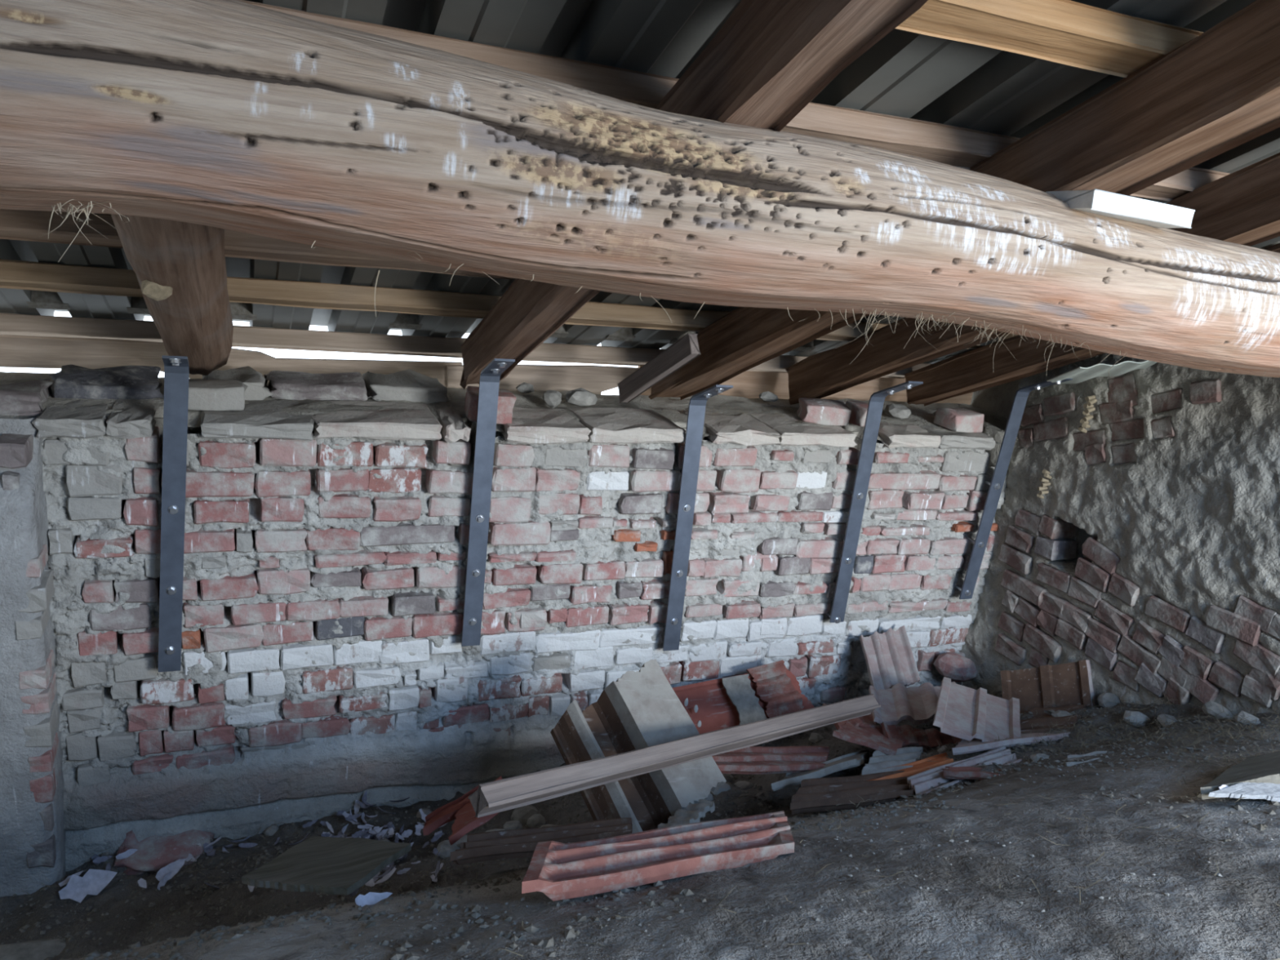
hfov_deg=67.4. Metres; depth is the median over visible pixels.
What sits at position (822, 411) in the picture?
brick
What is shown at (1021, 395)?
strap
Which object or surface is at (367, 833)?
feather
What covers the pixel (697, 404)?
strap
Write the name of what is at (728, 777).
chunk
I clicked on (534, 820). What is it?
chunk
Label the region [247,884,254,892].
flake
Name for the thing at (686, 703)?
dropping
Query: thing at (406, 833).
feather
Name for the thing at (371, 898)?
flake
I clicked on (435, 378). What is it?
stones
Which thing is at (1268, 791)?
sheet
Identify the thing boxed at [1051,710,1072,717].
chunk
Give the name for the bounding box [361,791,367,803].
feather
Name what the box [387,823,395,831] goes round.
feather
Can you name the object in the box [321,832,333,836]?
feather
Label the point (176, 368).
strap
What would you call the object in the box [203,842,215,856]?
feather
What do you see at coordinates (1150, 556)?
wall
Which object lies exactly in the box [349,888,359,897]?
flake
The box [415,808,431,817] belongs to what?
chunk
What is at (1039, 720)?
tile
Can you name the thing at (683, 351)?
board
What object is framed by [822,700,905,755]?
tile
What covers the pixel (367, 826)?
feather
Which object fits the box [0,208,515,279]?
batten
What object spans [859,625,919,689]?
tile
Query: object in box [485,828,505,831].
chunk
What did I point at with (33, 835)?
wall
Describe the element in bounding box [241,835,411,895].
board
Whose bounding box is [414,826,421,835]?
feather
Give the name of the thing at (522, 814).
chunk
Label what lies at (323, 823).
feather
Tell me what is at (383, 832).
feather
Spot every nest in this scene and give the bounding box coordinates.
[1036,469,1051,498]
[1078,395,1097,432]
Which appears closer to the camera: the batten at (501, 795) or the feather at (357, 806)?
the batten at (501, 795)
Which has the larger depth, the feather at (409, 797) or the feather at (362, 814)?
the feather at (409, 797)
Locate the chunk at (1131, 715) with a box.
[1123,710,1151,727]
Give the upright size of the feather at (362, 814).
0.020 m
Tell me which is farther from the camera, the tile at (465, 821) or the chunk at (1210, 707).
the chunk at (1210, 707)
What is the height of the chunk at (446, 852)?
0.048 m
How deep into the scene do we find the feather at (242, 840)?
2.62 m
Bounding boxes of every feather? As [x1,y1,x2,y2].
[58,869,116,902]
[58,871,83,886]
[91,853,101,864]
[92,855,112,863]
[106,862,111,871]
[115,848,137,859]
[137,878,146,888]
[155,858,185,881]
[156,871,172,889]
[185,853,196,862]
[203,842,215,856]
[204,837,221,847]
[223,844,232,847]
[226,835,250,842]
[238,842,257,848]
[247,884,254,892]
[273,836,279,845]
[289,833,308,844]
[302,818,318,827]
[320,821,331,826]
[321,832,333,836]
[325,821,333,833]
[330,834,342,837]
[341,823,348,834]
[342,811,358,824]
[345,813,362,820]
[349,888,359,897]
[351,830,366,838]
[354,799,359,813]
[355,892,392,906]
[356,800,369,808]
[357,823,373,829]
[360,812,366,823]
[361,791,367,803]
[363,800,377,806]
[363,830,382,838]
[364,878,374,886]
[368,826,382,834]
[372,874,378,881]
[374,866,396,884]
[376,828,388,839]
[376,866,391,878]
[377,806,395,813]
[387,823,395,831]
[387,827,394,835]
[389,796,409,802]
[394,834,399,842]
[395,832,404,839]
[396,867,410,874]
[399,824,404,841]
[401,829,412,837]
[414,823,423,829]
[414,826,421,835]
[419,808,426,821]
[422,840,429,848]
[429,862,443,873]
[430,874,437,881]
[431,832,443,842]
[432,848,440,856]
[434,831,442,835]
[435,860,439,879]
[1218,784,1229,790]
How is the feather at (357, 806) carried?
on the floor at (1235, 915)
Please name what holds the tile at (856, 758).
on the floor at (1235, 915)
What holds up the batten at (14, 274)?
on the rafter at (180, 268)
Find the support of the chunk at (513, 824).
on the floor at (1235, 915)
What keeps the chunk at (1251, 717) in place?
on the floor at (1235, 915)
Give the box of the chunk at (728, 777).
[722,773,733,782]
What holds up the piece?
on the floor at (1235, 915)
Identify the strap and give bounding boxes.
[158,355,189,672]
[461,358,515,646]
[662,384,733,651]
[825,381,923,623]
[955,377,1072,599]
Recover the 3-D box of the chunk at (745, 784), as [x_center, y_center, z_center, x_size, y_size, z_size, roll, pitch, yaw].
[0.298,0.883,2.759,0.059,0.028,0.043,-1,18,-24]
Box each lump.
[515,382,534,393]
[542,390,561,408]
[565,387,597,406]
[758,391,778,401]
[884,403,911,419]
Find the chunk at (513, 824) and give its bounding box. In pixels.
[502,820,522,830]
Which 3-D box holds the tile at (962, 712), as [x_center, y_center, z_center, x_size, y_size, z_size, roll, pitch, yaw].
[0.982,0.671,2.779,0.235,0.140,0.535,13,18,19]
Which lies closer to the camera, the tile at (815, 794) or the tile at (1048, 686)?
the tile at (815, 794)
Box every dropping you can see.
[684,697,688,706]
[693,704,697,712]
[697,720,701,727]
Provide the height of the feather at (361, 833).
0.020 m
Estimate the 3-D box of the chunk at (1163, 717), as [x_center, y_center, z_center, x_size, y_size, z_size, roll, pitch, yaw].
[1.458,0.668,2.647,0.059,0.033,0.078,13,18,20]
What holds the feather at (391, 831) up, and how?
on the floor at (1235, 915)
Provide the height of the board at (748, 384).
0.237 m
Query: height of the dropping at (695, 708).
0.027 m
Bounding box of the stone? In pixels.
[933,651,977,682]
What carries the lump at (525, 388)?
on the wall at (325, 664)
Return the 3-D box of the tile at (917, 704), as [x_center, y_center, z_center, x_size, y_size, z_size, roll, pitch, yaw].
[0.878,0.702,3.043,0.593,0.124,0.217,-3,20,-30]
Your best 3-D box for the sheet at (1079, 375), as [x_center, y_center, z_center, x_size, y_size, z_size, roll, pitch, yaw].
[1.435,-0.327,3.028,0.270,0.223,0.578,9,17,8]
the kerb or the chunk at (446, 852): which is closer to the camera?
the kerb
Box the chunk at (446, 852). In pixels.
[435,840,459,858]
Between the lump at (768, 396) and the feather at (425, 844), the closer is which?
the feather at (425, 844)
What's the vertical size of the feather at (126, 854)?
0.015 m
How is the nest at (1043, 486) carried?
attached to the wall at (1150, 556)
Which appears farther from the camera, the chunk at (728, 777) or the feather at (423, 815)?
the chunk at (728, 777)
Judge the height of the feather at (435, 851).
0.009 m
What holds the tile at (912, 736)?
on the floor at (1235, 915)
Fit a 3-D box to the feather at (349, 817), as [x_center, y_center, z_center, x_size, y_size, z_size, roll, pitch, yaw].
[-0.809,0.950,2.711,0.047,0.018,0.014,-3,19,-29]
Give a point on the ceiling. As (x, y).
(907, 74)
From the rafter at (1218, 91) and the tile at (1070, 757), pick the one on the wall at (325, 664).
the rafter at (1218, 91)
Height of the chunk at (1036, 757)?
0.028 m
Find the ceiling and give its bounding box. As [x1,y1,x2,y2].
[0,0,1279,364]
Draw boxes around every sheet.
[1040,360,1156,388]
[1208,782,1279,801]
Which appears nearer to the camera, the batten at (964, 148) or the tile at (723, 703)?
the batten at (964, 148)
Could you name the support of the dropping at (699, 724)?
attached to the tile at (723, 703)
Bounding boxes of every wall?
[0,364,1017,871]
[0,412,66,897]
[956,240,1279,959]
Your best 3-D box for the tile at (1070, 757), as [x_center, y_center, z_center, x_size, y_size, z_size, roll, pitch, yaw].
[1.042,0.651,2.236,0.208,0.051,0.074,0,18,-22]
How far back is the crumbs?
1.50 m
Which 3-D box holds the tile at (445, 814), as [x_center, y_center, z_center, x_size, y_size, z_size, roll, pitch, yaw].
[-0.388,0.686,2.000,0.044,0.044,0.219,17,19,29]
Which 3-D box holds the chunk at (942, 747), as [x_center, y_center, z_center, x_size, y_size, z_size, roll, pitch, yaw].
[0.849,0.756,2.678,0.030,0.027,0.046,21,22,38]
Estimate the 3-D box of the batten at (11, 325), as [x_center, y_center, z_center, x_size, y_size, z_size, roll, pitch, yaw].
[-0.833,-0.411,2.874,4.660,0.074,0.077,0,18,-23]
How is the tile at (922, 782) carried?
on the floor at (1235, 915)
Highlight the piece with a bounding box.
[114,829,214,875]
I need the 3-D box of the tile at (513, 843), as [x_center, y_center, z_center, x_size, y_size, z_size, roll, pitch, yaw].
[-0.167,0.672,1.809,0.508,0.214,0.130,-7,22,-39]
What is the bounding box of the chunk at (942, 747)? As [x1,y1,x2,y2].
[937,745,948,753]
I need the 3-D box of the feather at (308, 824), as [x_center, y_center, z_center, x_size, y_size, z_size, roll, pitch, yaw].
[-0.927,0.965,2.701,0.014,0.012,0.045,19,21,35]
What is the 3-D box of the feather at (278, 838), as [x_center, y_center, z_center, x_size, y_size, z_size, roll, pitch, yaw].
[-1.002,0.998,2.647,0.012,0.009,0.033,5,17,-6]
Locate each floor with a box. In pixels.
[0,691,1279,959]
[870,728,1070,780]
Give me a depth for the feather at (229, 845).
2.61 m
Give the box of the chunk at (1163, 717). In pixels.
[1156,713,1177,726]
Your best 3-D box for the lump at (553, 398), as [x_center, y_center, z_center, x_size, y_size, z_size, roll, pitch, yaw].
[-0.265,-0.245,2.900,0.059,0.052,0.092,3,17,-13]
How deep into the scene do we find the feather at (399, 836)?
2.64 m
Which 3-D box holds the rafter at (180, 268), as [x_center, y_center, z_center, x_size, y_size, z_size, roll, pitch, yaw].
[-0.127,-0.689,-0.075,0.229,2.564,5.266,0,18,-22]
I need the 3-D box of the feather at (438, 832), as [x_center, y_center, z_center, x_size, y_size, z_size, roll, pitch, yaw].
[-0.562,0.986,2.674,0.019,0.017,0.050,6,17,-4]
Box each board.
[0,336,462,387]
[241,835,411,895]
[446,364,639,394]
[617,333,700,403]
[637,365,973,404]
[1045,188,1195,228]
[1200,751,1279,799]
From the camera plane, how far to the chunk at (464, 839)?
2.57 m
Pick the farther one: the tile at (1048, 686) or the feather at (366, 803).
the tile at (1048, 686)
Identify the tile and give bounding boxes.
[422,785,479,835]
[448,775,502,844]
[449,817,632,865]
[521,810,794,901]
[550,658,726,833]
[672,666,814,733]
[711,746,829,773]
[746,660,804,718]
[771,750,868,791]
[790,770,915,814]
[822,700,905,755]
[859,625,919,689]
[860,746,922,775]
[868,681,955,724]
[880,721,962,748]
[906,746,1022,795]
[933,676,1021,747]
[942,766,1003,780]
[1000,659,1096,713]
[1020,704,1086,733]
[1064,751,1106,766]
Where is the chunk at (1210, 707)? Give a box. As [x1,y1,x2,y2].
[1201,700,1232,719]
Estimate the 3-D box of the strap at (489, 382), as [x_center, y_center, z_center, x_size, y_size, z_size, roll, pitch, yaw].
[-0.427,0.073,2.608,0.053,0.862,0.235,0,18,-22]
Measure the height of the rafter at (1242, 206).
2.573 m
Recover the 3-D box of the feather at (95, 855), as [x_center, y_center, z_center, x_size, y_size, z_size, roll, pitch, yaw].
[-1.440,1.008,2.547,0.045,0.011,0.020,16,19,27]
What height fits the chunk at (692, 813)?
0.059 m
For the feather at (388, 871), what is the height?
0.017 m
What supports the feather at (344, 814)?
on the feather
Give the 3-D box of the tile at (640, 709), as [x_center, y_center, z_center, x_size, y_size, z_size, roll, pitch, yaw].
[-0.005,0.655,2.276,0.298,0.299,0.372,-6,21,-37]
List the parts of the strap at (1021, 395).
anchor rod, anchor rod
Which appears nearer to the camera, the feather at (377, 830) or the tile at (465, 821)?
the tile at (465, 821)
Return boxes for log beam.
[0,0,1279,381]
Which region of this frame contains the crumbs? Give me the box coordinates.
[121,720,1279,959]
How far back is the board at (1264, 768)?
1.71 m
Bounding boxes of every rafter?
[111,213,233,375]
[459,0,928,389]
[646,0,1279,399]
[785,152,1279,404]
[904,243,1279,405]
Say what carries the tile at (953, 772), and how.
on the tile at (922, 782)
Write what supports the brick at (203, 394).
on the wall at (325, 664)
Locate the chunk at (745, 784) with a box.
[733,781,753,789]
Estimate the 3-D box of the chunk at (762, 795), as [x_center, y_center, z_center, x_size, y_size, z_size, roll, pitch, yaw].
[0.326,0.839,2.529,0.039,0.026,0.050,1,18,-20]
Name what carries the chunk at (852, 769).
on the floor at (1235, 915)
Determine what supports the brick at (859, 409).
on the wall at (325, 664)
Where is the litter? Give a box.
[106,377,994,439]
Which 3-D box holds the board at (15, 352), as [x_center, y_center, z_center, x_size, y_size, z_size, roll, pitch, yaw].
[-1.182,-0.328,2.847,1.323,0.141,0.020,0,18,-22]
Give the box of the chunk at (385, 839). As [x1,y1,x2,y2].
[380,837,391,842]
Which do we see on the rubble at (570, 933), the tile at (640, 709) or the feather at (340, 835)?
the feather at (340, 835)
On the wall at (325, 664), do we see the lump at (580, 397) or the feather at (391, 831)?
the lump at (580, 397)
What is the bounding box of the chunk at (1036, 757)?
[1030,753,1048,761]
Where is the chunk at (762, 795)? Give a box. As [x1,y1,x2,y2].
[755,791,772,803]
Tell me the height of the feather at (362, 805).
0.022 m
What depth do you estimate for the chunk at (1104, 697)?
2.96 m
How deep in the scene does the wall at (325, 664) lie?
2.72 m
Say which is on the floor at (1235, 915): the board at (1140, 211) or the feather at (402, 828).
the feather at (402, 828)
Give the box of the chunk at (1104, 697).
[1097,692,1120,707]
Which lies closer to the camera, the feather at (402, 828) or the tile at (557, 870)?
the tile at (557, 870)
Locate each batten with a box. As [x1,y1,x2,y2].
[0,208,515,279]
[0,258,1017,349]
[0,312,931,378]
[237,0,1229,200]
[467,693,880,817]
[895,0,1203,77]
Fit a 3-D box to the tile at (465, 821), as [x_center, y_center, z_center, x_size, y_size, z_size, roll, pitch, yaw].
[-0.328,0.670,1.959,0.095,0.072,0.259,6,17,-4]
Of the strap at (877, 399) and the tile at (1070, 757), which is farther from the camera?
the strap at (877, 399)
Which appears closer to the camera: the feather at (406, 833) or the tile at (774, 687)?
the feather at (406, 833)
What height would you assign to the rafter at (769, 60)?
2.546 m
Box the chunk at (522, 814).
[511,804,537,824]
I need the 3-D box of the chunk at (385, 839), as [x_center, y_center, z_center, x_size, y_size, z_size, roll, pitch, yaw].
[-0.696,0.999,2.620,0.044,0.031,0.064,-3,20,-30]
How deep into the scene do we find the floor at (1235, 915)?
1.41 m
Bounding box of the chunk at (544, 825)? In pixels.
[539,824,558,827]
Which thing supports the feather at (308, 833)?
on the floor at (1235, 915)
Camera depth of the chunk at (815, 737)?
3.02 m
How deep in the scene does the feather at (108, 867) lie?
2.49 m
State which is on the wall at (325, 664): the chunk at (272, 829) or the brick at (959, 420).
the brick at (959, 420)
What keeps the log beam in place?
attached to the wall at (1150, 556)
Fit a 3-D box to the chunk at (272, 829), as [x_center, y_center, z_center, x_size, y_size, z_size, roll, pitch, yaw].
[-1.040,0.993,2.721,0.038,0.033,0.047,9,17,7]
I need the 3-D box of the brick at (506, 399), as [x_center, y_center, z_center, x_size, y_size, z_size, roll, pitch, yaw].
[-0.418,-0.208,2.672,0.132,0.084,0.127,2,18,-17]
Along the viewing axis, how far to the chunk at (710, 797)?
2.55 m
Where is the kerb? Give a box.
[0,937,66,959]
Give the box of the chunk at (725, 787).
[710,782,731,795]
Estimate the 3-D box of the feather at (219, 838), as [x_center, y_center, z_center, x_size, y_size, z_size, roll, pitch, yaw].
[-1.167,0.991,2.623,0.013,0.013,0.046,21,22,38]
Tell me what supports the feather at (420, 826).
on the rubble at (570, 933)
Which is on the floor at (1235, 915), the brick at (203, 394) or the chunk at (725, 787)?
the chunk at (725, 787)
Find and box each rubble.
[0,692,1279,959]
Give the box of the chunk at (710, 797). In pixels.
[706,793,713,800]
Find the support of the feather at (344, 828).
on the feather
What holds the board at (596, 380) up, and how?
attached to the ceiling
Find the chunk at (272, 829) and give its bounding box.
[263,823,278,836]
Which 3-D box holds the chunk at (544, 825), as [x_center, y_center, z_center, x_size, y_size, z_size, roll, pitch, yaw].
[-0.235,0.939,2.552,0.067,0.055,0.070,20,21,37]
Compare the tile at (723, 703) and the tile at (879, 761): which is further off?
the tile at (723, 703)
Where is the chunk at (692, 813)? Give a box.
[657,799,715,828]
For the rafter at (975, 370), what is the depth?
3.15 m
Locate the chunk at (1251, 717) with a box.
[1235,710,1260,724]
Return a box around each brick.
[187,378,248,410]
[464,386,515,424]
[796,397,851,426]
[845,400,868,426]
[933,408,984,432]
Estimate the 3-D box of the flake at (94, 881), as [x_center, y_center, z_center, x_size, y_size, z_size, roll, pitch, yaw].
[-1.386,1.016,2.415,0.129,0.048,0.058,-10,24,-43]
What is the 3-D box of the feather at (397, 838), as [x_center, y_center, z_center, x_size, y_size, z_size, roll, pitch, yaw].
[-0.664,0.986,2.623,0.013,0.015,0.052,2,18,-16]
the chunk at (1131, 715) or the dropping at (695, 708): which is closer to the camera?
the chunk at (1131, 715)
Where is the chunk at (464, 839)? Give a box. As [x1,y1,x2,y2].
[455,835,467,844]
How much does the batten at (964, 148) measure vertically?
0.075 m
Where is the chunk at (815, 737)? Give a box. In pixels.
[808,733,823,743]
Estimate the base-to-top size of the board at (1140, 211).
0.048 m
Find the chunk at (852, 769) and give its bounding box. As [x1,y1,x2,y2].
[844,766,857,771]
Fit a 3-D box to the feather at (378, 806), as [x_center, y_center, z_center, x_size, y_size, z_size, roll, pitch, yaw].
[-0.725,0.945,2.743,0.056,0.018,0.011,7,17,2]
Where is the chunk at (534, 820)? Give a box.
[526,813,545,827]
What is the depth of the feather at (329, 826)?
2.68 m
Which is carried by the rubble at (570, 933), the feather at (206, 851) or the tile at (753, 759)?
the tile at (753, 759)

